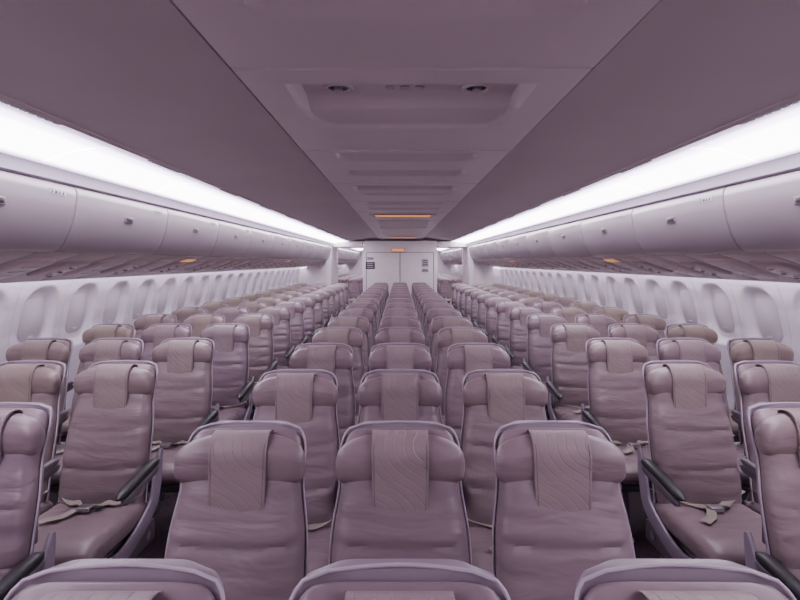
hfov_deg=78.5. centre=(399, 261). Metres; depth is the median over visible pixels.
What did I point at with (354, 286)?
seat
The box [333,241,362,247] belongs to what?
wall
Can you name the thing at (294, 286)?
seat
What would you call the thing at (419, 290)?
seat
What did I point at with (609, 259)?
reading lamp
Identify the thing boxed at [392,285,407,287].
seat
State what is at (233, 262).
panel
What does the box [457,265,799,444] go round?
wall
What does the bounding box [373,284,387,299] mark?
seat
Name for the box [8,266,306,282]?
valance
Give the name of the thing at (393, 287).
seat
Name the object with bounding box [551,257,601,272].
panel
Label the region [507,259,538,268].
panel
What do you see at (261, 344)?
seat
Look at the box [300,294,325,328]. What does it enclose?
seat
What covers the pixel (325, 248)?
bin
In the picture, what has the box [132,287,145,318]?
window
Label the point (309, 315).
seat
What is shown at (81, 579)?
seat
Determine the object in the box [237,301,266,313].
seat
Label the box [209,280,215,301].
window
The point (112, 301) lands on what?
window
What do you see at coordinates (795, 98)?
trim
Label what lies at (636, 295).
window
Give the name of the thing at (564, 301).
seat
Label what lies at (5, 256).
panel
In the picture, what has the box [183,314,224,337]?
seat
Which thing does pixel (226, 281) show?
window
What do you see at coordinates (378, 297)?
seat
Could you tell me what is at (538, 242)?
bin
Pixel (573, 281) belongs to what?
window
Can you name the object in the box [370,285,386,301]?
seat
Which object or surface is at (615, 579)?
seat
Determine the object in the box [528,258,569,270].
panel
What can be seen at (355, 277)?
seat
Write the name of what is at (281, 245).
bin
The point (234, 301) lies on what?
seat
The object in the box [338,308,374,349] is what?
seat
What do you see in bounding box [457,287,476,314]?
seat
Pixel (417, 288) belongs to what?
seat
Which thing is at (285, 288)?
seat
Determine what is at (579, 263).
panel
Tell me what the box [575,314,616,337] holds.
seat
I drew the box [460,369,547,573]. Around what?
seat
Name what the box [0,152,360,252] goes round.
trim
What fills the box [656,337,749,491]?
seat
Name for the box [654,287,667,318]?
window
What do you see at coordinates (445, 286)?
seat
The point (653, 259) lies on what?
panel
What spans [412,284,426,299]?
seat
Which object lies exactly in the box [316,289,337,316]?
seat
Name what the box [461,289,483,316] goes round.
seat
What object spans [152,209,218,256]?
bin
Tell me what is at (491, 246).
bin
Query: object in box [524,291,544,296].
seat
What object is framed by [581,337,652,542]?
seat
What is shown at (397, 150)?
ceiling
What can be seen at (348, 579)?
seat
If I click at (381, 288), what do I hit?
seat
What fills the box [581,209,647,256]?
bin
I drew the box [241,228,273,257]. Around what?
bin
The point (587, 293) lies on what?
window
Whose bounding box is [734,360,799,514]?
seat
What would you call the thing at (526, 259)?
panel
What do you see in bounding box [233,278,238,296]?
window
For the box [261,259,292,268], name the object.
panel
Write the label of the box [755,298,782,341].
window
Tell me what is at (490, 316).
seat
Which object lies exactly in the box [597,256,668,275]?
panel
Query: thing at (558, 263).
panel
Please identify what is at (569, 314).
seat
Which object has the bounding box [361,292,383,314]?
seat
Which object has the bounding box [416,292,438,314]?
seat
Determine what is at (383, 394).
seat
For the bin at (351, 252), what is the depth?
19.55 m
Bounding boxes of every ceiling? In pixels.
[0,0,380,241]
[172,0,659,240]
[421,0,799,241]
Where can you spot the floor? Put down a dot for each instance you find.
(643, 548)
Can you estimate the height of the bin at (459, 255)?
0.390 m
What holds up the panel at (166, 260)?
attached to the valance at (306, 266)
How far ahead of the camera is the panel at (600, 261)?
5.33 m
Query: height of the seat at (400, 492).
1.123 m
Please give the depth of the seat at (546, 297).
8.19 m
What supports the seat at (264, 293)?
on the floor
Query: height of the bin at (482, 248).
0.390 m
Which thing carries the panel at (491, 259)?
attached to the valance at (493, 266)
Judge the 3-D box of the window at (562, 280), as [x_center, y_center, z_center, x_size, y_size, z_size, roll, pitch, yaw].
[2.934,0.454,8.720,0.070,0.367,0.252,0,0,0]
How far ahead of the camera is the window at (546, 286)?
9.83 m
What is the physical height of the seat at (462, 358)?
1.123 m
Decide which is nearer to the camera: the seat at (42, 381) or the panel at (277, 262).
the seat at (42, 381)
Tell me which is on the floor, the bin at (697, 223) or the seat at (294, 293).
the seat at (294, 293)
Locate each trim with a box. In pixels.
[0,94,348,240]
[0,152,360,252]
[439,152,799,252]
[451,93,799,240]
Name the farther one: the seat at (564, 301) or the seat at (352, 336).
the seat at (564, 301)
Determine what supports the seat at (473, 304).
on the floor
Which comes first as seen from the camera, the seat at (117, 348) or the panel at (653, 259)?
the seat at (117, 348)
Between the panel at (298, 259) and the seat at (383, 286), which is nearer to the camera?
the panel at (298, 259)
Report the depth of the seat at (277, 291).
9.80 m
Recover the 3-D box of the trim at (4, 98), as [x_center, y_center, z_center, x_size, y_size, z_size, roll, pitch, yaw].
[-1.449,-0.621,11.000,0.026,0.058,26.000,0,0,0]
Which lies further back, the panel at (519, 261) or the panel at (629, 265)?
the panel at (519, 261)
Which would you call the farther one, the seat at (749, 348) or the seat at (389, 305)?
the seat at (389, 305)
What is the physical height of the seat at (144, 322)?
1.123 m
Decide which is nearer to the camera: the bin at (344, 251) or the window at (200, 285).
the window at (200, 285)
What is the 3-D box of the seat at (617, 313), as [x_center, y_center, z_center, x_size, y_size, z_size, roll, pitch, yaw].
[2.496,1.099,5.580,0.515,1.123,0.700,0,0,-1]
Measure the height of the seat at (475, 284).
1.123 m
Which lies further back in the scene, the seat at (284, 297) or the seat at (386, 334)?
the seat at (284, 297)
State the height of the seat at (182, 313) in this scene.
1.123 m
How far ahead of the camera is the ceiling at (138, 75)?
1.92 m
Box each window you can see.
[17,298,44,341]
[65,294,86,332]
[102,290,119,323]
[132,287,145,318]
[157,285,167,313]
[177,283,186,307]
[194,282,202,305]
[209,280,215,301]
[222,279,227,299]
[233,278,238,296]
[243,277,247,293]
[252,276,255,293]
[544,276,547,293]
[552,277,556,293]
[561,278,566,296]
[572,279,577,299]
[584,280,590,301]
[597,282,605,305]
[613,283,622,307]
[632,285,642,313]
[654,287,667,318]
[680,290,697,323]
[713,294,734,332]
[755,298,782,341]
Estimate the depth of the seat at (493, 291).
9.80 m
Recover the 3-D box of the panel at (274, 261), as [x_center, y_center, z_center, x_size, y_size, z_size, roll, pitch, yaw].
[-2.366,0.029,8.598,0.568,0.219,0.395,0,0,0]
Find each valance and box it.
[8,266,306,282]
[493,266,791,282]
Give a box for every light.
[0,102,362,250]
[375,214,430,216]
[437,102,799,250]
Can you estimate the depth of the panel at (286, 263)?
9.77 m
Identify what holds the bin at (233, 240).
attached to the backing
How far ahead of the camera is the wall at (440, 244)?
14.05 m
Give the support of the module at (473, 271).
on the floor
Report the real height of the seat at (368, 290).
1.123 m
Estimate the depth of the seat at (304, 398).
2.31 m
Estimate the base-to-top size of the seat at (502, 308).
1.123 m
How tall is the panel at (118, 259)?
0.219 m
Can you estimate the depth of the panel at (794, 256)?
2.69 m
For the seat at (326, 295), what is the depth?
8.97 m
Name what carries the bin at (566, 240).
attached to the backing
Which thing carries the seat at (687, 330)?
on the floor
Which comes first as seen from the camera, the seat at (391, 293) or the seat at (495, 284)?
the seat at (391, 293)
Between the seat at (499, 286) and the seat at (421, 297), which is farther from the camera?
the seat at (499, 286)
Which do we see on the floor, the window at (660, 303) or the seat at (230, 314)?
the seat at (230, 314)
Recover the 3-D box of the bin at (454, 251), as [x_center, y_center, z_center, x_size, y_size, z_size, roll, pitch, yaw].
[2.012,-0.253,17.320,0.178,0.390,1.140,0,0,0]
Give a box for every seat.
[0,360,65,515]
[0,402,55,599]
[4,559,224,599]
[5,337,72,449]
[33,360,162,565]
[50,337,143,504]
[61,323,134,441]
[134,314,176,339]
[141,323,191,362]
[147,337,218,513]
[164,420,307,599]
[171,307,206,323]
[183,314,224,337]
[200,301,230,313]
[200,323,253,420]
[214,307,248,322]
[223,297,248,306]
[233,314,277,409]
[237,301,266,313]
[241,294,262,300]
[251,307,294,413]
[252,369,339,572]
[255,291,275,296]
[256,297,281,306]
[267,289,285,293]
[270,294,292,301]
[274,301,307,347]
[277,287,293,290]
[282,291,302,296]
[286,285,301,288]
[289,297,317,342]
[289,559,510,599]
[290,343,354,444]
[292,289,310,293]
[293,283,307,286]
[300,287,316,290]
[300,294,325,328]
[307,285,322,288]
[309,291,332,326]
[312,327,363,424]
[313,283,327,286]
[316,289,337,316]
[323,287,342,314]
[327,316,370,373]
[328,285,346,308]
[328,420,471,564]
[333,283,350,304]
[338,278,344,282]
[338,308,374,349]
[346,303,377,335]
[348,278,361,302]
[352,298,379,329]
[355,277,362,292]
[357,369,442,423]
[358,295,381,320]
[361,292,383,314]
[365,289,384,308]
[367,287,386,305]
[368,343,431,370]
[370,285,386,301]
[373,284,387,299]
[374,282,388,296]
[375,327,424,344]
[379,316,420,328]
[382,308,417,317]
[384,303,415,310]
[386,298,413,304]
[388,295,411,298]
[389,292,410,295]
[390,289,409,292]
[391,287,408,289]
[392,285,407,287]
[411,282,425,296]
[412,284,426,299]
[413,285,429,302]
[414,287,432,305]
[415,289,434,309]
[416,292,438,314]
[418,295,441,320]
[420,298,447,329]
[422,303,453,336]
[425,308,461,351]
[430,316,472,373]
[436,327,487,424]
[437,277,444,292]
[438,278,451,302]
[445,343,509,443]
[449,283,466,304]
[453,285,471,308]
[455,278,461,282]
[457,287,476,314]
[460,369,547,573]
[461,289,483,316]
[467,291,490,326]
[472,283,486,286]
[474,294,499,328]
[477,285,492,288]
[482,297,510,342]
[483,287,499,290]
[489,289,507,293]
[492,283,506,286]
[492,301,525,367]
[492,420,635,599]
[497,291,517,296]
[498,285,513,288]
[505,307,543,369]
[506,287,522,290]
[507,294,529,301]
[514,289,532,293]
[518,297,543,306]
[522,314,567,419]
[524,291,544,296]
[533,301,562,313]
[537,294,558,300]
[546,323,599,420]
[551,297,576,306]
[551,307,585,322]
[569,301,599,313]
[574,559,796,599]
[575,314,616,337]
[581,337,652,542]
[593,307,628,323]
[608,323,658,362]
[623,314,665,338]
[637,360,765,565]
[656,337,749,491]
[665,323,739,441]
[727,337,793,505]
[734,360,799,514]
[744,402,799,599]
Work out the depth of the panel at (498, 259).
10.15 m
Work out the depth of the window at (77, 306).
4.43 m
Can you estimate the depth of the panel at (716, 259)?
3.31 m
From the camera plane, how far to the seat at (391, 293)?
8.78 m
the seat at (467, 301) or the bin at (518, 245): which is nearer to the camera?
the bin at (518, 245)
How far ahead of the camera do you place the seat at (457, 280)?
16.09 m
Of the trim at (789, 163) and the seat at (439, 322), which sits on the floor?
the seat at (439, 322)
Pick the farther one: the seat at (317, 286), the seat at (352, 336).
the seat at (317, 286)
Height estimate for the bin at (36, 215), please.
0.390 m
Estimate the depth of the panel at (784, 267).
2.96 m
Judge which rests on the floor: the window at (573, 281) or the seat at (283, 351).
the seat at (283, 351)
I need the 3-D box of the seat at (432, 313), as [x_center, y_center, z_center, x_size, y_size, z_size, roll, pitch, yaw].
[0.512,1.099,5.360,0.548,1.123,0.701,0,0,0]
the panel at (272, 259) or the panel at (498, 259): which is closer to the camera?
the panel at (272, 259)
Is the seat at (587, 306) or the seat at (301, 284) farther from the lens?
the seat at (301, 284)
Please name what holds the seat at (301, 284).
on the floor
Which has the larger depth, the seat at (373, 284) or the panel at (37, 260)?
the seat at (373, 284)
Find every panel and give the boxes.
[0,251,33,263]
[0,252,79,279]
[0,253,115,282]
[41,254,143,280]
[77,255,166,278]
[107,256,186,276]
[131,256,202,275]
[152,256,216,274]
[170,257,229,273]
[186,257,239,272]
[198,257,248,272]
[210,258,257,271]
[222,258,264,270]
[230,258,271,270]
[240,258,276,269]
[247,259,282,269]
[253,259,288,269]
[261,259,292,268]
[266,259,297,268]
[271,259,301,268]
[278,259,304,267]
[491,259,517,267]
[495,259,521,267]
[498,259,528,268]
[502,259,533,268]
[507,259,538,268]
[511,259,546,269]
[517,259,552,269]
[523,258,559,269]
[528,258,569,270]
[535,258,577,270]
[542,258,589,271]
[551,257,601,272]
[560,257,613,272]
[570,257,629,273]
[583,256,647,274]
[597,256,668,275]
[613,256,692,276]
[633,255,722,278]
[656,254,758,280]
[684,253,799,282]
[720,252,799,279]
[766,251,799,263]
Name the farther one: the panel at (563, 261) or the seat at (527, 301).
the seat at (527, 301)
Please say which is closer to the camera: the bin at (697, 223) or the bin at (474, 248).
the bin at (697, 223)
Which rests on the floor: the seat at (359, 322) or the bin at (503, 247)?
the seat at (359, 322)
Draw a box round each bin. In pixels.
[0,171,75,251]
[54,187,167,254]
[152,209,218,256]
[206,220,251,257]
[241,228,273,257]
[267,233,290,258]
[284,237,303,258]
[298,240,313,258]
[309,242,321,259]
[317,244,328,259]
[338,248,343,259]
[341,249,346,259]
[345,250,349,260]
[347,251,352,260]
[447,251,452,260]
[450,250,454,260]
[453,249,458,259]
[456,248,461,259]
[471,244,482,259]
[478,242,490,259]
[486,240,501,258]
[496,237,515,258]
[509,233,532,258]
[526,228,558,257]
[548,220,593,257]
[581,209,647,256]
[632,187,745,254]
[724,171,799,251]
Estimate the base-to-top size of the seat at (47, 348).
1.123 m
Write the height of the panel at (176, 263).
0.219 m
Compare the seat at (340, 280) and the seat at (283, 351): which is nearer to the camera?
the seat at (283, 351)
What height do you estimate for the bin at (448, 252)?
0.390 m
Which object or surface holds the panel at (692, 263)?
attached to the valance at (493, 266)
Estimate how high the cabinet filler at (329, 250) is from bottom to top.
0.387 m
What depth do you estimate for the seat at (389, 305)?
6.36 m
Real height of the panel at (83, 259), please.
0.219 m
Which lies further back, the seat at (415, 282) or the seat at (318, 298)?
the seat at (415, 282)
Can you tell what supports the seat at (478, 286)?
on the floor
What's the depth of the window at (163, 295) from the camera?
6.05 m
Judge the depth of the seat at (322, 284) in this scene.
12.24 m
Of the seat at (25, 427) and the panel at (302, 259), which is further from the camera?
the panel at (302, 259)
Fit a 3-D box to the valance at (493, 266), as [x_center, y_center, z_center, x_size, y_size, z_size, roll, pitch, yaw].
[2.770,0.106,11.000,0.260,0.073,26.000,0,0,0]
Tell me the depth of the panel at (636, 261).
4.53 m
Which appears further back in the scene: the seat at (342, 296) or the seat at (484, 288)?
the seat at (342, 296)
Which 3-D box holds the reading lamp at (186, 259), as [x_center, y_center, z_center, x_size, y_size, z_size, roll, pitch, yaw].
[-2.162,-0.019,5.000,0.081,0.035,0.264,0,0,0]
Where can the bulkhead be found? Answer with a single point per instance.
(390, 262)
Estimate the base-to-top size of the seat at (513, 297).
1.123 m
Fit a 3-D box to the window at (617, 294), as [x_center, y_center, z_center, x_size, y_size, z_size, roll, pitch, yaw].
[2.934,0.454,6.580,0.070,0.367,0.252,0,0,0]
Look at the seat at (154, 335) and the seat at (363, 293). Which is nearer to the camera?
the seat at (154, 335)
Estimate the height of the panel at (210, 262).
0.219 m
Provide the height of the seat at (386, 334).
1.123 m
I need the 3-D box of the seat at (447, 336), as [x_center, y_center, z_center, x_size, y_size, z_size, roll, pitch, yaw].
[0.514,1.099,3.750,0.548,1.123,0.701,0,0,0]
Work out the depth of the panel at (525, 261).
8.54 m
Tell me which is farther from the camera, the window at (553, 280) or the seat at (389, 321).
the window at (553, 280)
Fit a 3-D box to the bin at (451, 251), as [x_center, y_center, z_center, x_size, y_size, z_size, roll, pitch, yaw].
[2.012,-0.253,18.470,0.178,0.390,1.140,0,0,0]
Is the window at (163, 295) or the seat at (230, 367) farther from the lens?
the window at (163, 295)
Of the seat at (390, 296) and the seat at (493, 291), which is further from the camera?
the seat at (493, 291)
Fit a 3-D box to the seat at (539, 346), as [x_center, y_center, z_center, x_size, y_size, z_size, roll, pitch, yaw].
[1.484,1.099,4.775,0.532,1.123,0.701,0,0,0]
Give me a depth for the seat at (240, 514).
1.50 m
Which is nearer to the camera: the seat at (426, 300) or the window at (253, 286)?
the seat at (426, 300)
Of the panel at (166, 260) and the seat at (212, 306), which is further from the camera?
the seat at (212, 306)
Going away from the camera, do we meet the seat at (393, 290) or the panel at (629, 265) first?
the panel at (629, 265)
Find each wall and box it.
[0,265,342,444]
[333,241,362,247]
[341,250,458,274]
[437,241,466,247]
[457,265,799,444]
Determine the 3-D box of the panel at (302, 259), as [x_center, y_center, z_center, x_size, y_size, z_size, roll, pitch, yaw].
[-2.366,0.029,10.598,0.568,0.219,0.395,0,0,0]
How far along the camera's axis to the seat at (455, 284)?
12.20 m
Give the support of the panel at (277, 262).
attached to the valance at (306, 266)
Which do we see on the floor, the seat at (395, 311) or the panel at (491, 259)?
the seat at (395, 311)
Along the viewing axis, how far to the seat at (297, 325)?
6.55 m
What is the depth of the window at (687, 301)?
4.97 m
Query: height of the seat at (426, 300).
1.123 m
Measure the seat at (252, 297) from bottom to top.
1.123 m
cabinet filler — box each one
[324,246,330,259]
[469,246,475,259]
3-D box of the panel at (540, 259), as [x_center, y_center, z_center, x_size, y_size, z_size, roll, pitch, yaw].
[2.366,0.029,7.397,0.568,0.219,0.395,0,0,0]
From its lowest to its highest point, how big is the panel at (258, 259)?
0.219 m
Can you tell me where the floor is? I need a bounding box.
[49,411,750,558]
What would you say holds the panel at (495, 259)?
attached to the valance at (493, 266)
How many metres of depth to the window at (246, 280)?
9.30 m
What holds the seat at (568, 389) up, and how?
on the floor
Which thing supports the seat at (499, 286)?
on the floor
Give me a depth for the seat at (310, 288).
10.61 m
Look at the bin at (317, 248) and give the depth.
11.49 m
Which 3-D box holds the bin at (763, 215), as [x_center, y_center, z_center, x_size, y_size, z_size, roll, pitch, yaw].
[2.012,-0.253,2.350,0.178,0.390,1.140,0,0,0]
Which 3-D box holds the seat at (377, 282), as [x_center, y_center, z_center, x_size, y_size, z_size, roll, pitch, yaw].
[-0.518,1.099,12.605,0.532,1.123,0.701,0,0,-1]
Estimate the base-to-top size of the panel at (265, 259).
0.219 m
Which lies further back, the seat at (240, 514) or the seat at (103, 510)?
the seat at (103, 510)
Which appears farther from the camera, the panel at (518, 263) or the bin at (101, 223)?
the panel at (518, 263)
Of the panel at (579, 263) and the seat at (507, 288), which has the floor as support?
the seat at (507, 288)
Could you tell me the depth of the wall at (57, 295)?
4.68 m
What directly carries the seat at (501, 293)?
on the floor
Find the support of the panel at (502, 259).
attached to the valance at (493, 266)
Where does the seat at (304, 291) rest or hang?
on the floor
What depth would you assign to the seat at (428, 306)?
6.36 m
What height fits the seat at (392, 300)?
1.123 m
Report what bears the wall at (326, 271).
on the floor
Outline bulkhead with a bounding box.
[363,241,436,293]
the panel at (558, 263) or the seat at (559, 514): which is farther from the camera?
the panel at (558, 263)
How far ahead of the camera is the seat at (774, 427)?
1.73 m
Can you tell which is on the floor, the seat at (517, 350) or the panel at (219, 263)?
the seat at (517, 350)
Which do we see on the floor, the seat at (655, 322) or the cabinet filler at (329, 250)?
the seat at (655, 322)
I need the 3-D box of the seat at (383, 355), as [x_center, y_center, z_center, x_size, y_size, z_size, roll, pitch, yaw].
[-0.006,1.099,2.945,0.515,1.123,0.700,0,0,0]
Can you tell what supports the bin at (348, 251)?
attached to the backing
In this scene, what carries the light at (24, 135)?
attached to the wall at (342, 244)
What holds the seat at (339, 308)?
on the floor
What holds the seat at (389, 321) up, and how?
on the floor
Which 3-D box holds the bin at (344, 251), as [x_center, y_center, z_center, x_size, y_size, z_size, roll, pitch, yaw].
[-2.012,-0.253,17.320,0.178,0.390,1.140,0,0,0]
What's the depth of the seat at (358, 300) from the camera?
7.16 m
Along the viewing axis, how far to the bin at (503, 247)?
9.19 m
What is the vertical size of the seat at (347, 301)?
1.123 m
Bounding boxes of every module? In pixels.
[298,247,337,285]
[462,247,501,285]
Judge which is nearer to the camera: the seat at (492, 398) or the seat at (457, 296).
the seat at (492, 398)
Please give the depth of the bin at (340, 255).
16.14 m
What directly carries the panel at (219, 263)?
attached to the valance at (306, 266)
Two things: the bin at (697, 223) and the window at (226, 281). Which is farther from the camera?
the window at (226, 281)
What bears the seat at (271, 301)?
on the floor
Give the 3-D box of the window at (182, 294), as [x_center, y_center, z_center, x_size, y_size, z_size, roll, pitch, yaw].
[-2.934,0.454,6.580,0.070,0.367,0.252,0,0,0]
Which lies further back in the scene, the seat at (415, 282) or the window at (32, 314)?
the seat at (415, 282)
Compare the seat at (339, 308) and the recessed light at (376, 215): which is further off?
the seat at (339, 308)
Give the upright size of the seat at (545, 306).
1.123 m
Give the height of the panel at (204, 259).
0.219 m
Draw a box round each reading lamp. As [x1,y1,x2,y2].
[179,258,196,261]
[603,258,620,261]
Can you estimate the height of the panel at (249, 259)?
0.219 m
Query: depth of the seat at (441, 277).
16.88 m
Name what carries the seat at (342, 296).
on the floor
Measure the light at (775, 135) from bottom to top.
0.100 m
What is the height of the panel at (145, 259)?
0.219 m
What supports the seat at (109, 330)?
on the floor
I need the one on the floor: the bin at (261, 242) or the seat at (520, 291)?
the seat at (520, 291)
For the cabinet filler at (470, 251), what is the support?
attached to the backing
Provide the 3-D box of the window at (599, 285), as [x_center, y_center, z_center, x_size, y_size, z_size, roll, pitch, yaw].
[2.934,0.454,7.115,0.070,0.367,0.252,0,0,0]
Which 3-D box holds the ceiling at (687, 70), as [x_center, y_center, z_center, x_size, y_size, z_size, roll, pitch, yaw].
[1.065,-0.662,11.000,0.750,0.115,26.000,0,0,0]
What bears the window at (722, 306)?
in the wall at (742, 295)
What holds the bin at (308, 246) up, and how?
attached to the backing
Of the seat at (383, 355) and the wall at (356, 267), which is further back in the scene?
the wall at (356, 267)
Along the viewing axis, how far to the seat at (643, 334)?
4.15 m
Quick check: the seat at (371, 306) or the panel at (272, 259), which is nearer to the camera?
the seat at (371, 306)
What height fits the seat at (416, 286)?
1.123 m
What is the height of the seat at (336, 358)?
1.123 m
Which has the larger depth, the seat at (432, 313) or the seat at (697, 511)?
the seat at (432, 313)
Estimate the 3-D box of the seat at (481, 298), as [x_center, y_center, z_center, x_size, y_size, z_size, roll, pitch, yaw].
[1.481,1.099,7.995,0.532,1.123,0.701,0,0,0]
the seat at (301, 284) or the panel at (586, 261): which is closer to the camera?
the panel at (586, 261)
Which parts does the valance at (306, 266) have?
service panel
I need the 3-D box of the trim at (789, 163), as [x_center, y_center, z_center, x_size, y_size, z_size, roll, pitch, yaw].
[1.952,-0.527,11.000,0.095,0.145,26.000,0,0,0]
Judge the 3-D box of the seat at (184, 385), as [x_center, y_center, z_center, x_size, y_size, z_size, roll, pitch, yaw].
[-1.491,1.099,3.165,0.548,1.123,0.701,0,0,0]
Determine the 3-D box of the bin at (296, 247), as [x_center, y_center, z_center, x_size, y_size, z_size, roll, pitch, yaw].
[-2.012,-0.253,9.250,0.178,0.390,1.140,0,0,0]

